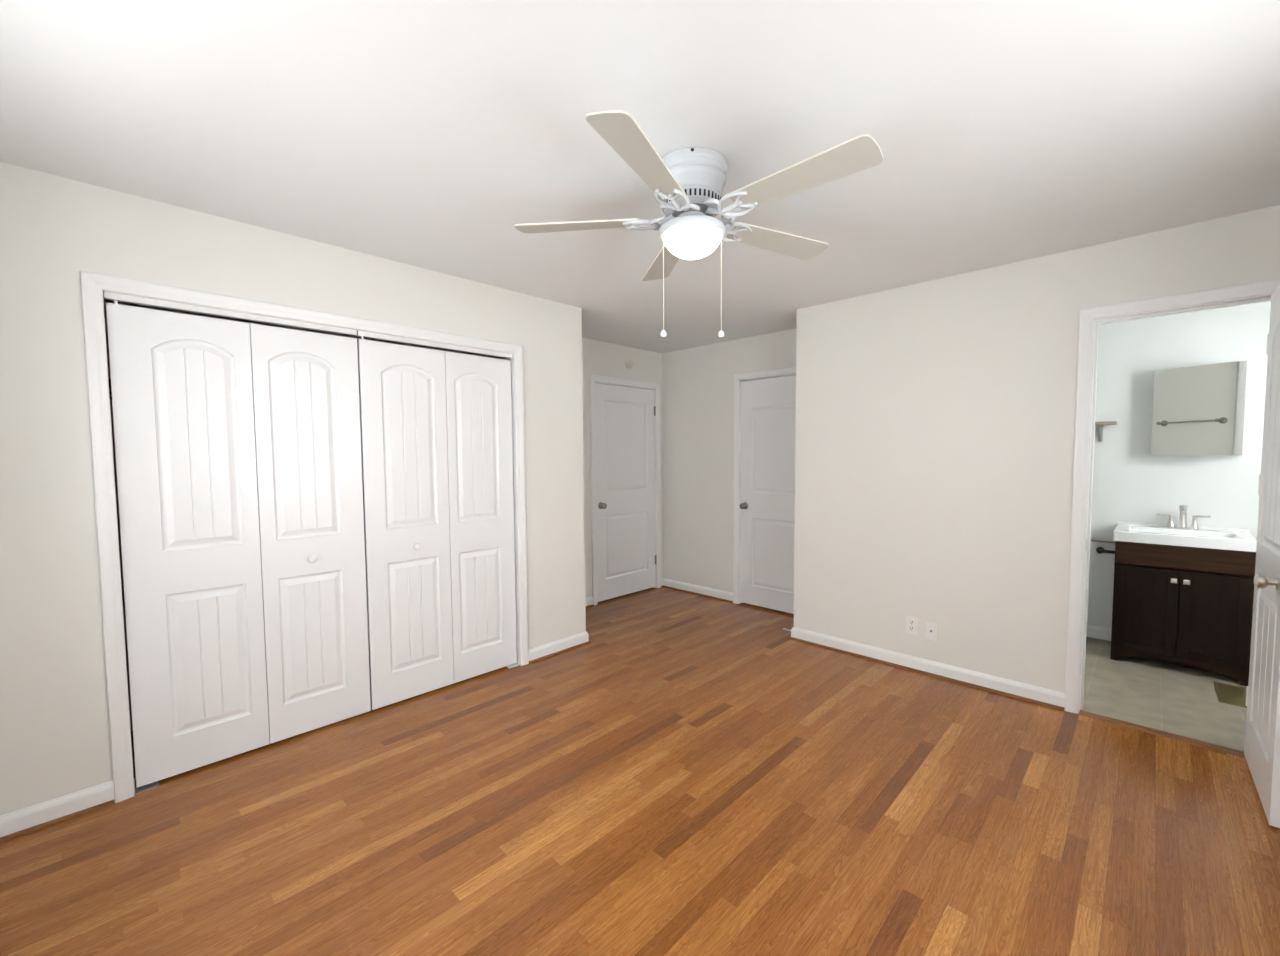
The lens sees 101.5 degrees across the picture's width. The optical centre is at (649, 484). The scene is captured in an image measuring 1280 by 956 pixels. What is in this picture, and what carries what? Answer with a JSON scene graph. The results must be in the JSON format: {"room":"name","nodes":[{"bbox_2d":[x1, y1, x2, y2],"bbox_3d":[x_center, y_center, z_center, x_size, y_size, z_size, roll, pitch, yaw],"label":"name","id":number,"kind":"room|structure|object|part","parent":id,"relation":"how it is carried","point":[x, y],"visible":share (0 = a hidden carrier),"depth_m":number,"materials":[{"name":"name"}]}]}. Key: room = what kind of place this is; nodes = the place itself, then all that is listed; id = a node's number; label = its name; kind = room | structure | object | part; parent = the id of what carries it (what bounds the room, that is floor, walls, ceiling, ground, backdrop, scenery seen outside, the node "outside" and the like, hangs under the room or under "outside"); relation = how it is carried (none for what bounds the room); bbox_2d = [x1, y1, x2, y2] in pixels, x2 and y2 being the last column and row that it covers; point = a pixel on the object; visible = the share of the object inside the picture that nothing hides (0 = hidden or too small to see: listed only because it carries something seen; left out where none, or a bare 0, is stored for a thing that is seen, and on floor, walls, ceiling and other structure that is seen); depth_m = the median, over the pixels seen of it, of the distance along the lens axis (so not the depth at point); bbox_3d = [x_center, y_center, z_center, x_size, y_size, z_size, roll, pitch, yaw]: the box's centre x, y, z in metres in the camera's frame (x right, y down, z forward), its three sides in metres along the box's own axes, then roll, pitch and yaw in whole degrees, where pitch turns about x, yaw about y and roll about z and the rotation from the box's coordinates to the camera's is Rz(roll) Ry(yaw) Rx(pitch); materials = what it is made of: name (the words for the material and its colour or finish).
{"room":"empty bedroom","nodes":[
{"label":"empty bedroom","id":0,"kind":"room"},
{"bbox_2d":[0,162,585,815],"bbox_3d":[-1.534,0.018,2.760,0.115,2.422,2.938,3,4,44],"label":"wall","id":1,"kind":"structure","parent":0,"point":[55,740],"depth_m":2.02,"materials":[{"name":"white paint"}]},
{"bbox_2d":[0,780,114,842],"bbox_3d":[-2.317,1.239,1.904,0.026,0.089,0.513,3,4,44],"label":"baseboard","id":2,"kind":"structure","parent":1,"relation":"attached to","point":[30,819],"depth_m":1.98,"materials":[{"name":"white wood"}]},
{"bbox_3d":[-2.312,1.276,1.901,0.012,0.016,0.513,3,4,44],"label":"shoe moulding","id":3,"kind":"part","parent":2,"relation":"part of","materials":[{"name":"brown wood"}]},
{"bbox_2d":[134,779,158,793],"bbox_3d":[-2.101,1.242,2.184,0.039,0.050,0.075,3,4,44],"label":"trim","id":4,"kind":"structure","parent":1,"relation":"attached to","point":[155,784],"depth_m":2.18,"materials":[{"name":"grey metal"}]},
{"bbox_2d":[103,291,356,335],"bbox_3d":[-1.831,-0.765,2.377,0.034,0.024,0.902,3,4,44],"label":"trim","id":5,"kind":"structure","parent":1,"relation":"attached to","point":[107,295],"depth_m":2.31,"materials":[{"name":"white wood"}]},
{"bbox_2d":[106,300,370,787],"bbox_3d":[-1.814,0.239,2.428,0.065,1.990,0.899,3,4,44],"label":"door","id":6,"kind":"structure","parent":1,"relation":"in","point":[238,444],"depth_m":2.37,"materials":[{"name":"white wood"}]},
{"bbox_3d":[-1.659,0.362,2.572,0.034,0.038,0.038,3,4,44],"label":"knob","id":7,"kind":"part","parent":6,"relation":"part of","materials":[{"name":"white ceramic"}]},
{"bbox_2d":[80,271,528,802],"bbox_3d":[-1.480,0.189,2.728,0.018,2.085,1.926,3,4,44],"label":"trim","id":8,"kind":"structure","parent":1,"relation":"attached to","point":[93,285],"depth_m":2.09,"materials":[{"name":"white wood"}]},
{"bbox_2d":[356,331,511,358],"bbox_3d":[-1.201,-0.805,3.030,0.034,0.024,0.898,3,4,44],"label":"trim","id":9,"kind":"structure","parent":1,"relation":"attached to","point":[359,333],"depth_m":2.97,"materials":[{"name":"white wood"}]},
{"bbox_2d":[357,336,516,709],"bbox_3d":[-1.188,0.199,3.076,0.065,1.990,0.888,3,4,44],"label":"door","id":10,"kind":"structure","parent":1,"relation":"in","point":[436,425],"depth_m":3.02,"materials":[{"name":"white wood"}]},
{"bbox_3d":[-1.307,0.346,2.937,0.034,0.038,0.038,3,4,44],"label":"knob","id":11,"kind":"part","parent":10,"relation":"part of","materials":[{"name":"white ceramic"}]},
{"bbox_2d":[506,657,519,668],"bbox_3d":[-0.896,1.165,3.433,0.039,0.050,0.075,3,4,44],"label":"trim","id":12,"kind":"structure","parent":1,"relation":"attached to","point":[518,660],"depth_m":3.45,"materials":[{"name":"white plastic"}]},
{"bbox_2d":[528,632,590,663],"bbox_3d":[-0.621,1.131,3.662,0.026,0.089,0.525,3,4,44],"label":"baseboard","id":13,"kind":"structure","parent":1,"relation":"attached to","point":[563,645],"depth_m":3.64,"materials":[{"name":"white wood"}]},
{"bbox_2d":[103,297,662,730],"bbox_3d":[-1.486,-0.042,3.840,0.115,2.422,4.562,3,4,44],"label":"wall","id":14,"kind":"structure","parent":0,"point":[600,358],"depth_m":4.73,"materials":[{"name":"white paint"}]},
{"bbox_2d":[108,376,111,398],"bbox_3d":[-1.769,-0.483,3.166,0.370,0.094,2.380,3,4,44],"label":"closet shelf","id":15,"kind":"object","parent":14,"relation":"attached to","point":[109,377],"visible":0.02,"depth_m":2.34,"materials":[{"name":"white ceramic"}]},
{"bbox_2d":[585,596,593,607],"bbox_3d":[-0.745,1.081,4.564,0.026,0.089,0.656,3,4,44],"label":"baseboard","id":16,"kind":"structure","parent":14,"relation":"attached to","point":[589,600],"depth_m":4.77,"materials":[{"name":"white wood"}]},
{"bbox_2d":[589,374,660,605],"bbox_3d":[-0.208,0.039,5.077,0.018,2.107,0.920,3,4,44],"label":"trim","id":17,"kind":"structure","parent":14,"relation":"attached to","point":[592,378],"depth_m":4.82,"materials":[{"name":"white wood"}]},
{"bbox_2d":[595,383,656,601],"bbox_3d":[-0.200,0.064,5.083,0.100,2.021,0.806,3,4,44],"label":"door","id":18,"kind":"structure","parent":14,"relation":"in","point":[624,416],"depth_m":5.07,"materials":[{"name":"white wood"}]},
{"bbox_3d":[-0.428,0.193,4.827,0.065,0.064,0.064,3,4,44],"label":"knob","id":19,"kind":"part","parent":18,"relation":"part of","materials":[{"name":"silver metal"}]},
{"bbox_2d":[625,359,632,368],"bbox_3d":[-0.187,-1.169,5.026,0.036,0.094,0.094,3,4,44],"label":"smoke detector","id":20,"kind":"object","parent":14,"relation":"attached to","point":[629,363],"visible":1,"depth_m":5.01,"materials":[{"name":"beige plastic"}]},
{"bbox_2d":[0,587,1279,955],"bbox_3d":[0.115,1.244,2.346,4.485,0.001,4.722,3,4,44],"label":"floor","id":21,"kind":"structure","parent":0,"point":[693,777],"depth_m":1.93,"materials":[{"name":"brown wood"}]},
{"bbox_2d":[0,0,1279,353],"bbox_3d":[0.667,-1.239,2.410,5.186,0.100,6.000,3,4,44],"label":"ceiling","id":22,"kind":"structure","parent":0,"point":[418,133],"depth_m":1.64,"materials":[{"name":"paint"}]},
{"bbox_2d":[515,110,882,337],"bbox_3d":[0.194,-0.848,1.888,1.227,0.614,1.274,3,4,44],"label":"ceiling fan","id":23,"kind":"object","parent":22,"relation":"hanging from","point":[690,182],"visible":1,"depth_m":1.79,"materials":[{"name":"white metal"}]},
{"bbox_3d":[-0.263,-0.970,1.957,0.475,0.006,0.132,0,14,6],"label":"blade","id":24,"kind":"part","parent":23,"relation":"part of","materials":[{"name":"white laminate"}]},
{"bbox_3d":[-0.017,-0.948,1.526,0.132,0.006,0.475,13,8,23],"label":"blade","id":25,"kind":"part","parent":23,"relation":"part of","materials":[{"name":"beige wood"}]},
{"bbox_3d":[0.071,-0.993,2.324,0.132,0.006,0.475,-12,5,-11],"label":"blade","id":26,"kind":"part","parent":23,"relation":"part of","materials":[{"name":"white laminate"}]},
{"bbox_3d":[0.052,-0.737,1.923,0.003,0.360,0.003,3,4,44],"label":"pull chain","id":27,"kind":"part","parent":23,"relation":"part of","materials":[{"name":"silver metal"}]},
{"bbox_3d":[0.157,-0.875,1.916,0.214,0.082,0.214,3,4,44],"label":"lamp shade","id":28,"kind":"part","parent":23,"relation":"part of","materials":[{"name":"white glass"}]},
{"bbox_3d":[0.265,-0.737,1.923,0.003,0.363,0.003,3,4,44],"label":"pull chain","id":29,"kind":"part","parent":23,"relation":"part of","materials":[{"name":"silver metal"}]},
{"bbox_3d":[0.524,-0.984,2.119,0.475,0.006,0.132,-2,-7,-30],"label":"blade","id":30,"kind":"part","parent":23,"relation":"part of","materials":[{"name":"beige wood"}]},
{"bbox_3d":[0.469,-0.957,1.626,0.475,0.006,0.132,3,-7,42],"label":"blade","id":31,"kind":"part","parent":23,"relation":"part of","materials":[{"name":"white laminate"}]},
{"bbox_2d":[662,328,795,592],"bbox_3d":[0.819,-0.113,4.864,2.011,2.422,0.115,3,4,44],"label":"wall","id":32,"kind":"structure","parent":0,"point":[698,382],"depth_m":5.06,"materials":[{"name":"white paint"}]},
{"bbox_2d":[663,578,732,602],"bbox_3d":[0.458,1.040,5.185,0.896,0.089,0.026,3,4,44],"label":"baseboard","id":33,"kind":"structure","parent":32,"relation":"attached to","point":[721,595],"depth_m":5.15,"materials":[{"name":"white wood"}]},
{"bbox_2d":[733,366,795,603],"bbox_3d":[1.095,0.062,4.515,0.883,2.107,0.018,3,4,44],"label":"trim","id":34,"kind":"structure","parent":32,"relation":"attached to","point":[789,370],"depth_m":4.78,"materials":[{"name":"white wood"}]},
{"bbox_2d":[740,375,795,613],"bbox_3d":[1.095,0.087,4.514,0.756,2.021,0.100,3,4,44],"label":"door","id":35,"kind":"structure","parent":32,"relation":"in","point":[768,405],"depth_m":4.59,"materials":[{"name":"white wood"}]},
{"bbox_3d":[0.851,0.190,4.732,0.064,0.064,0.065,3,4,44],"label":"knob","id":36,"kind":"part","parent":35,"relation":"part of","materials":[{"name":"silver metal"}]},
{"bbox_2d":[794,205,1279,692],"bbox_3d":[2.211,-0.009,2.827,3.055,2.422,0.115,3,4,44],"label":"wall","id":37,"kind":"structure","parent":0,"point":[935,429],"depth_m":3.08,"materials":[{"name":"white paint"}]},
{"bbox_2d":[906,615,917,634],"bbox_3d":[1.667,0.892,3.321,0.070,0.114,0.010,3,4,44],"label":"power outlet","id":38,"kind":"object","parent":37,"relation":"attached to","point":[911,622],"visible":1,"depth_m":3.32,"materials":[{"name":"white plastic"}]},
{"bbox_2d":[789,627,1064,710],"bbox_3d":[1.635,1.134,3.356,1.622,0.089,0.026,3,4,44],"label":"baseboard","id":39,"kind":"structure","parent":37,"relation":"attached to","point":[1014,689],"depth_m":3.21,"materials":[{"name":"white wood"}]},
{"bbox_2d":[925,621,937,641],"bbox_3d":[1.747,0.910,3.241,0.070,0.114,0.015,3,4,44],"label":"outlet","id":40,"kind":"object","parent":37,"relation":"attached to","point":[931,629],"visible":1,"depth_m":3.24,"materials":[{"name":"white plastic"}]},
{"bbox_2d":[1079,710,1244,757],"bbox_3d":[2.507,1.214,2.558,0.622,0.006,0.062,3,4,44],"label":"threshold","id":41,"kind":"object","parent":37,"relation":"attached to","point":[1084,713],"depth_m":2.54,"materials":[{"name":"brown wood"}]},
{"bbox_2d":[1064,279,1279,713],"bbox_3d":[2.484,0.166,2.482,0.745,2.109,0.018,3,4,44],"label":"trim","id":42,"kind":"structure","parent":37,"relation":"attached to","point":[1087,316],"depth_m":2.69,"materials":[{"name":"white wood"}]},
{"bbox_2d":[1244,286,1279,827],"bbox_3d":[2.484,0.215,2.069,0.165,2.032,0.623,3,4,43],"label":"door","id":43,"kind":"structure","parent":37,"relation":"in","point":[1262,736],"depth_m":2.10,"materials":[{"name":"white wood"}]},
{"bbox_3d":[2.279,0.358,1.929,0.065,0.064,0.064,3,4,43],"label":"knob","id":44,"kind":"part","parent":43,"relation":"part of","materials":[{"name":"silver metal"}]},
{"bbox_2d":[1083,637,1246,751],"bbox_3d":[3.048,1.184,3.116,2.170,0.004,1.496,3,4,44],"label":"floor","id":45,"kind":"structure","parent":0,"point":[1171,698],"depth_m":2.94,"materials":[{"name":"grey tile"}]},
{"bbox_2d":[1110,541,1255,685],"bbox_3d":[3.433,0.765,3.401,0.608,0.798,0.510,3,4,44],"label":"vanity cabinet","id":46,"kind":"object","parent":45,"relation":"on","point":[1191,607],"visible":0.98,"depth_m":3.22,"materials":[{"name":"brown wood"}]},
{"bbox_3d":[3.176,0.799,3.349,0.292,0.540,0.018,3,4,44],"label":"door","id":47,"kind":"part","parent":46,"relation":"part of","materials":[{"name":"brown wood"}]},
{"bbox_3d":[3.247,0.592,3.236,0.029,0.029,0.029,3,4,44],"label":"knob","id":48,"kind":"part","parent":46,"relation":"part of","materials":[{"name":"silver metal"}]},
{"bbox_2d":[1113,522,1256,551],"bbox_3d":[3.440,0.352,3.388,0.628,0.134,0.486,3,4,44],"label":"sink","id":49,"kind":"object","parent":46,"relation":"in","point":[1206,537],"visible":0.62,"depth_m":3.31,"materials":[{"name":"white ceramic"}]},
{"bbox_2d":[1157,505,1210,529],"bbox_3d":[3.524,0.216,3.452,0.252,0.162,0.143,3,4,44],"label":"faucet","id":50,"kind":"object","parent":49,"relation":"on","point":[1182,524],"visible":1,"depth_m":3.47,"materials":[{"name":"silver metal"}]},
{"bbox_3d":[3.490,0.204,3.538,0.082,0.023,0.018,2,4,34],"label":"lever","id":51,"kind":"part","parent":50,"relation":"part of","materials":[{"name":"silver metal"}]},
{"bbox_3d":[3.516,0.239,3.524,0.042,0.080,0.042,3,4,44],"label":"handle","id":52,"kind":"part","parent":50,"relation":"part of","materials":[{"name":"silver metal"}]},
{"bbox_3d":[3.556,0.287,3.488,0.164,0.016,0.052,3,4,44],"label":"plate","id":53,"kind":"part","parent":50,"relation":"part of","materials":[{"name":"silver metal"}]},
{"bbox_3d":[3.523,0.210,3.450,0.048,0.150,0.141,3,4,44],"label":"spout","id":54,"kind":"part","parent":50,"relation":"part of","materials":[{"name":"silver metal"}]},
{"bbox_3d":[3.596,0.243,3.448,0.042,0.080,0.042,3,4,44],"label":"handle","id":55,"kind":"part","parent":50,"relation":"part of","materials":[{"name":"silver metal"}]},
{"bbox_3d":[3.613,0.210,3.420,0.018,0.023,0.082,-3,4,-36],"label":"lever","id":56,"kind":"part","parent":50,"relation":"part of","materials":[{"name":"silver metal"}]},
{"bbox_3d":[3.284,0.450,3.230,0.600,0.138,0.010,3,4,44],"label":"rail","id":57,"kind":"part","parent":46,"relation":"part of","materials":[{"name":"brown wood"}]},
{"bbox_3d":[3.287,0.594,3.197,0.029,0.029,0.029,3,4,44],"label":"knob","id":58,"kind":"part","parent":46,"relation":"part of","materials":[{"name":"silver metal"}]},
{"bbox_3d":[3.389,0.809,3.144,0.292,0.540,0.018,3,4,44],"label":"door","id":59,"kind":"part","parent":46,"relation":"part of","materials":[{"name":"brown wood"}]},
{"bbox_2d":[1213,681,1246,707],"bbox_3d":[3.300,1.187,2.960,0.124,0.005,0.350,3,4,44],"label":"floor vent","id":60,"kind":"object","parent":45,"relation":"in","point":[1226,693],"visible":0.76,"depth_m":2.96,"materials":[{"name":"gold metal"}]},
{"bbox_2d":[1087,301,1270,628],"bbox_3d":[3.594,-0.061,3.623,2.370,2.422,0.100,3,4,44],"label":"wall","id":61,"kind":"structure","parent":0,"point":[1130,484],"depth_m":3.61,"materials":[{"name":"paint"}]},
{"bbox_2d":[1086,625,1111,640],"bbox_3d":[3.082,1.083,4.107,0.840,0.089,0.014,3,4,44],"label":"baseboard","id":62,"kind":"structure","parent":61,"relation":"attached to","point":[1097,632],"depth_m":3.87,"materials":[{"name":"white wood"}]},
{"bbox_2d":[1090,537,1114,542],"bbox_3d":[3.314,0.406,3.822,0.148,0.036,0.043,3,4,44],"label":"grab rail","id":63,"kind":"object","parent":61,"relation":"attached to","point":[1092,539],"visible":0.81,"depth_m":3.81,"materials":[{"name":"silver metal"}]},
{"bbox_2d":[1096,547,1114,553],"bbox_3d":[3.316,0.482,3.801,0.108,0.048,0.078,3,4,44],"label":"paper holder","id":64,"kind":"object","parent":61,"relation":"attached to","point":[1099,550],"visible":0.95,"depth_m":3.79,"materials":[{"name":"black metal"}]},
{"bbox_3d":[3.305,0.481,3.774,0.087,0.024,0.024,3,4,44],"label":"arm","id":65,"kind":"part","parent":64,"relation":"part of","materials":[{"name":"black metal"}]},
{"bbox_2d":[1095,421,1117,441],"bbox_3d":[3.101,-0.391,3.928,0.615,0.142,0.115,3,4,44],"label":"wall shelf","id":66,"kind":"object","parent":61,"relation":"attached to","point":[1099,424],"visible":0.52,"depth_m":3.76,"materials":[{"name":"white wood"}]},
{"bbox_2d":[1151,360,1249,455],"bbox_3d":[3.568,-0.480,3.398,0.428,0.577,0.221,3,4,44],"label":"medicine cabinet","id":67,"kind":"object","parent":61,"relation":"attached to","point":[1201,410],"visible":1,"depth_m":3.35,"materials":[{"name":"white mirror"}]}
]}

